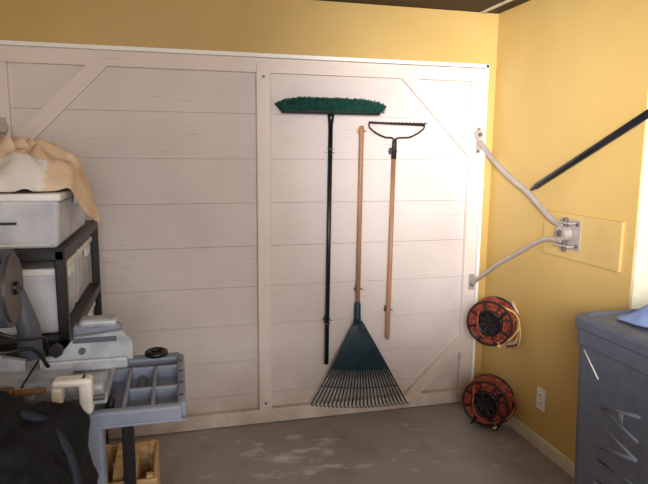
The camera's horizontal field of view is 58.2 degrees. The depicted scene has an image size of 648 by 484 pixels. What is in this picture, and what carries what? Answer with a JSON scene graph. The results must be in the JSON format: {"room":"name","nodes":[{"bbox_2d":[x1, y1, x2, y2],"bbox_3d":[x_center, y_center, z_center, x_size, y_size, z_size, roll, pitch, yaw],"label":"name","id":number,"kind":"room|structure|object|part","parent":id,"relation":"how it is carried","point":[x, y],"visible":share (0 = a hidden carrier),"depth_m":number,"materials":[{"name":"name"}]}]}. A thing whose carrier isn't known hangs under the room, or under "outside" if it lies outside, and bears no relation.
{"room":"garage","nodes":[
{"label":"garage","id":0,"kind":"room"},
{"bbox_2d":[0,0,498,378],"bbox_3d":[-0.360,-0.137,3.416,3.159,2.465,0.150,-2,9,-14],"label":"wall","id":1,"kind":"structure","parent":0,"point":[291,27],"depth_m":3.20,"materials":[{"name":"yellow paint"}]},
{"bbox_2d":[0,117,8,138],"bbox_3d":[-1.611,-0.499,2.865,0.060,0.231,0.170,0,9,-4],"label":"bracket","id":2,"kind":"object","parent":1,"relation":"attached to","point":[4,128],"visible":0.6,"depth_m":2.92,"materials":[{"name":"paint"}]},
{"bbox_2d":[7,63,469,414],"bbox_3d":[-0.363,0.029,3.408,2.720,2.120,0.034,-2,9,-14],"label":"planks","id":3,"kind":"object","parent":1,"relation":"attached to","point":[167,157],"visible":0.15,"depth_m":3.39,"materials":[{"name":"paint"}]},
{"bbox_2d":[275,96,386,364],"bbox_3d":[0.039,-0.040,3.438,0.652,1.585,0.085,-2,9,-14],"label":"push broom","id":4,"kind":"object","parent":3,"relation":"hanging from","point":[330,107],"visible":1,"depth_m":3.34,"materials":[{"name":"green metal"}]},
{"bbox_2d":[311,126,408,407],"bbox_3d":[0.231,0.179,3.518,0.634,1.731,0.091,-2,9,-14],"label":"rake","id":5,"kind":"object","parent":3,"relation":"hanging from","point":[358,352],"visible":1,"depth_m":3.56,"materials":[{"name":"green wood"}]},
{"bbox_2d":[368,121,426,339],"bbox_3d":[0.429,-0.050,3.533,0.360,1.331,0.093,-2,9,-14],"label":"rake","id":6,"kind":"object","parent":3,"relation":"hanging from","point":[392,151],"visible":1,"depth_m":3.50,"materials":[{"name":"wood"}]},
{"bbox_2d":[0,46,484,438],"bbox_3d":[-0.352,0.038,3.368,2.720,2.125,0.048,-2,9,-14],"label":"frame","id":7,"kind":"object","parent":1,"relation":"attached to","point":[94,62],"visible":0.77,"depth_m":3.39,"materials":[{"name":"paint"}]},
{"bbox_2d":[0,40,488,382],"bbox_3d":[-0.341,0.030,3.358,2.747,2.153,0.020,-2,9,-14],"label":"door frame","id":8,"kind":"structure","parent":1,"relation":"attached to","point":[2,42],"depth_m":3.32,"materials":[{"name":"white wood"}]},
{"bbox_2d":[109,402,573,483],"bbox_3d":[0.923,1.588,0.699,4.209,0.100,6.800,-2,9,-14],"label":"floor","id":9,"kind":"structure","parent":0,"point":[438,443],"depth_m":3.17,"materials":[{"name":"concrete"}]},
{"bbox_2d":[0,220,108,444],"bbox_3d":[-1.256,0.601,2.453,0.525,1.285,0.910,-2,9,-14],"label":"shelf","id":10,"kind":"object","parent":9,"relation":"on","point":[59,290],"visible":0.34,"depth_m":2.06,"materials":[{"name":"black metal"}]},
{"bbox_3d":[-1.189,0.530,2.232,0.463,0.290,0.398,-2,9,-14],"label":"drawer","id":11,"kind":"part","parent":10,"relation":"part of","materials":[{"name":"grey plastic"}]},
{"bbox_3d":[-1.187,0.189,2.179,0.463,0.240,0.398,-2,9,-14],"label":"drawer","id":12,"kind":"part","parent":10,"relation":"part of","materials":[{"name":"white plastic"}]},
{"bbox_2d":[0,188,84,248],"bbox_3d":[-1.206,-0.112,2.242,0.493,0.190,0.698,-2,9,-14],"label":"plastic storage box","id":13,"kind":"object","parent":10,"relation":"on","point":[29,219],"visible":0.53,"depth_m":1.97,"materials":[{"name":"white plastic"}]},
{"bbox_2d":[0,134,99,221],"bbox_3d":[-1.164,-0.234,2.185,0.586,0.334,0.538,-2,9,-14],"label":"cloth","id":14,"kind":"object","parent":13,"relation":"on","point":[38,165],"visible":1,"depth_m":2.07,"materials":[{"name":"beige fabric"}]},
{"bbox_3d":[-1.292,0.125,2.586,0.463,0.240,0.408,-2,9,-14],"label":"drawer","id":15,"kind":"part","parent":10,"relation":"part of","materials":[{"name":"white plastic"}]},
{"bbox_3d":[-1.294,0.466,2.639,0.463,0.290,0.408,-2,9,-14],"label":"drawer","id":16,"kind":"part","parent":10,"relation":"part of","materials":[{"name":"white plastic"}]},
{"bbox_2d":[106,440,159,483],"bbox_3d":[-0.802,1.061,2.407,0.235,0.396,0.320,-2,9,-14],"label":"wooden crate","id":17,"kind":"object","parent":9,"relation":"on","point":[148,472],"visible":0.56,"depth_m":2.47,"materials":[{"name":"brown wood"}]},
{"bbox_2d":[88,352,186,483],"bbox_3d":[-0.836,0.890,1.857,0.790,0.901,0.495,-2,9,-14],"label":"stand","id":18,"kind":"object","parent":9,"relation":"on","point":[163,400],"visible":0.59,"depth_m":1.80,"materials":[{"name":"grey plastic"}]},
{"bbox_2d":[0,387,45,395],"bbox_3d":[-0.901,0.438,1.548,0.301,0.084,0.050,-2,9,-14],"label":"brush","id":19,"kind":"object","parent":18,"relation":"on","point":[11,390],"visible":0.4,"depth_m":1.56,"materials":[{"name":"brown wood"}]},
{"bbox_2d":[0,249,132,403],"bbox_3d":[-0.841,0.225,1.724,0.515,0.453,0.369,-2,9,-14],"label":"saw","id":20,"kind":"object","parent":18,"relation":"on","point":[99,345],"visible":0.92,"depth_m":1.75,"materials":[{"name":"metal"}]},
{"bbox_2d":[50,374,104,413],"bbox_3d":[-0.678,0.421,1.603,0.140,0.104,0.050,-2,9,-14],"label":"handle","id":21,"kind":"object","parent":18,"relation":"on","point":[86,398],"visible":0.8,"depth_m":1.59,"materials":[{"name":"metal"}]},
{"bbox_2d":[105,389,115,408],"bbox_3d":[-0.645,0.479,1.767,0.025,0.026,0.190,-2,9,-14],"label":"screwdriver","id":22,"kind":"object","parent":18,"relation":"on","point":[110,403],"visible":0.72,"depth_m":1.73,"materials":[{"name":"black plastic"}]},
{"bbox_2d":[137,376,146,386],"bbox_3d":[-0.591,0.463,1.893,0.028,0.019,0.130,-2,9,-14],"label":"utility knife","id":23,"kind":"object","parent":18,"relation":"on","point":[142,382],"visible":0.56,"depth_m":1.89,"materials":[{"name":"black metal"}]},
{"bbox_2d":[144,347,167,358],"bbox_3d":[-0.595,0.393,2.069,0.082,0.022,0.082,-2,9,-14],"label":"tape roll","id":24,"kind":"object","parent":18,"relation":"on","point":[155,352],"visible":1,"depth_m":2.05,"materials":[{"name":"black plastic"}]},
{"bbox_2d":[462,374,516,430],"bbox_3d":[0.986,0.952,3.466,0.318,0.287,0.176,6,10,32],"label":"reel","id":25,"kind":"object","parent":9,"relation":"on","point":[487,399],"visible":1,"depth_m":3.44,"materials":[{"name":"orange plastic"}]},
{"bbox_2d":[574,308,647,483],"bbox_3d":[1.233,0.810,1.985,0.544,1.053,0.609,-2,9,-14],"label":"trash bin","id":26,"kind":"object","parent":9,"relation":"on","point":[611,443],"visible":0.99,"depth_m":1.97,"materials":[{"name":"plastic"}]},
{"bbox_2d":[617,305,647,327],"bbox_3d":[1.142,0.244,2.006,0.233,0.051,0.200,-2,9,-14],"label":"rag","id":27,"kind":"object","parent":26,"relation":"on","point":[639,317],"visible":1,"depth_m":1.99,"materials":[{"name":"blue fabric"}]},
{"bbox_3d":[-0.872,1.085,1.249,0.650,0.700,0.590,-2,9,-14],"label":"workbench","id":28,"kind":"object","parent":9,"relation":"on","visible":0},
{"bbox_2d":[0,390,98,483],"bbox_3d":[-0.748,0.533,1.246,0.465,0.391,0.437,-2,9,-14],"label":"backpack","id":29,"kind":"object","parent":28,"relation":"on","point":[43,442],"visible":1,"depth_m":1.24,"materials":[{"name":"black fabric"}]},
{"bbox_2d":[480,0,647,462],"bbox_3d":[1.920,0.313,0.602,0.150,2.465,6.500,-2,9,-14],"label":"wall","id":30,"kind":"structure","parent":0,"point":[570,74],"depth_m":3.02,"materials":[{"name":"yellow paint"}]},
{"bbox_2d":[319,0,529,13],"bbox_3d":[0.679,-1.239,2.598,1.177,0.019,1.598,-2,9,-14],"label":"ceiling","id":31,"kind":"structure","parent":30,"relation":"attached to","point":[482,6],"depth_m":3.29,"materials":[{"name":"brown wood"}]},
{"bbox_2d":[466,296,520,348],"bbox_3d":[0.993,0.486,3.438,0.274,0.314,0.290,-2,9,-17],"label":"reel","id":32,"kind":"object","parent":30,"relation":"attached to","point":[493,320],"visible":1,"depth_m":3.38,"materials":[{"name":"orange plastic"}]},
{"bbox_2d":[468,127,581,289],"bbox_3d":[1.091,-0.136,3.239,0.077,1.020,0.897,-2,9,-18],"label":"hinge arm","id":33,"kind":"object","parent":30,"relation":"in","point":[568,231],"depth_m":3.11},
{"bbox_3d":[1.091,-0.136,3.239,0.076,1.020,0.897,-2,9,-18],"label":"hinge arm","id":34,"kind":"part","parent":33,"relation":"part of","materials":[{"name":"paint"}]},
{"bbox_2d":[505,414,574,477],"bbox_3d":[1.177,1.103,3.294,0.014,0.075,1.208,-2,9,-14],"label":"baseboard","id":35,"kind":"structure","parent":30,"relation":"attached to","point":[546,448],"depth_m":3.18,"materials":[{"name":"paint"}]},
{"bbox_2d":[536,387,545,411],"bbox_3d":[1.193,0.866,3.208,0.010,0.120,0.075,-2,9,-14],"label":"wall outlet","id":36,"kind":"object","parent":30,"relation":"attached to","point":[541,394],"visible":1,"depth_m":3.20,"materials":[{"name":"white plastic"}]},
{"bbox_2d":[542,210,624,271],"bbox_3d":[1.252,-0.017,2.853,0.018,0.225,0.560,-2,9,-14],"label":"mounting plate","id":37,"kind":"object","parent":30,"relation":"attached to","point":[602,240],"visible":0.8,"depth_m":2.74,"materials":[{"name":"yellow wood"}]},
{"bbox_2d":[629,106,647,308],"bbox_3d":[1.536,0.290,2.134,0.152,2.040,0.928,-2,9,-14],"label":"trim","id":38,"kind":"structure","parent":30,"relation":"attached to","point":[638,297],"depth_m":2.52,"materials":[{"name":"white wood"}]},
{"bbox_2d":[530,109,647,190],"bbox_3d":[1.333,-0.529,2.376,0.065,0.737,1.538,-2,9,-14],"label":"tube","id":39,"kind":"object","parent":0,"point":[643,116],"depth_m":2.66,"materials":[{"name":"black metal"}]}
]}

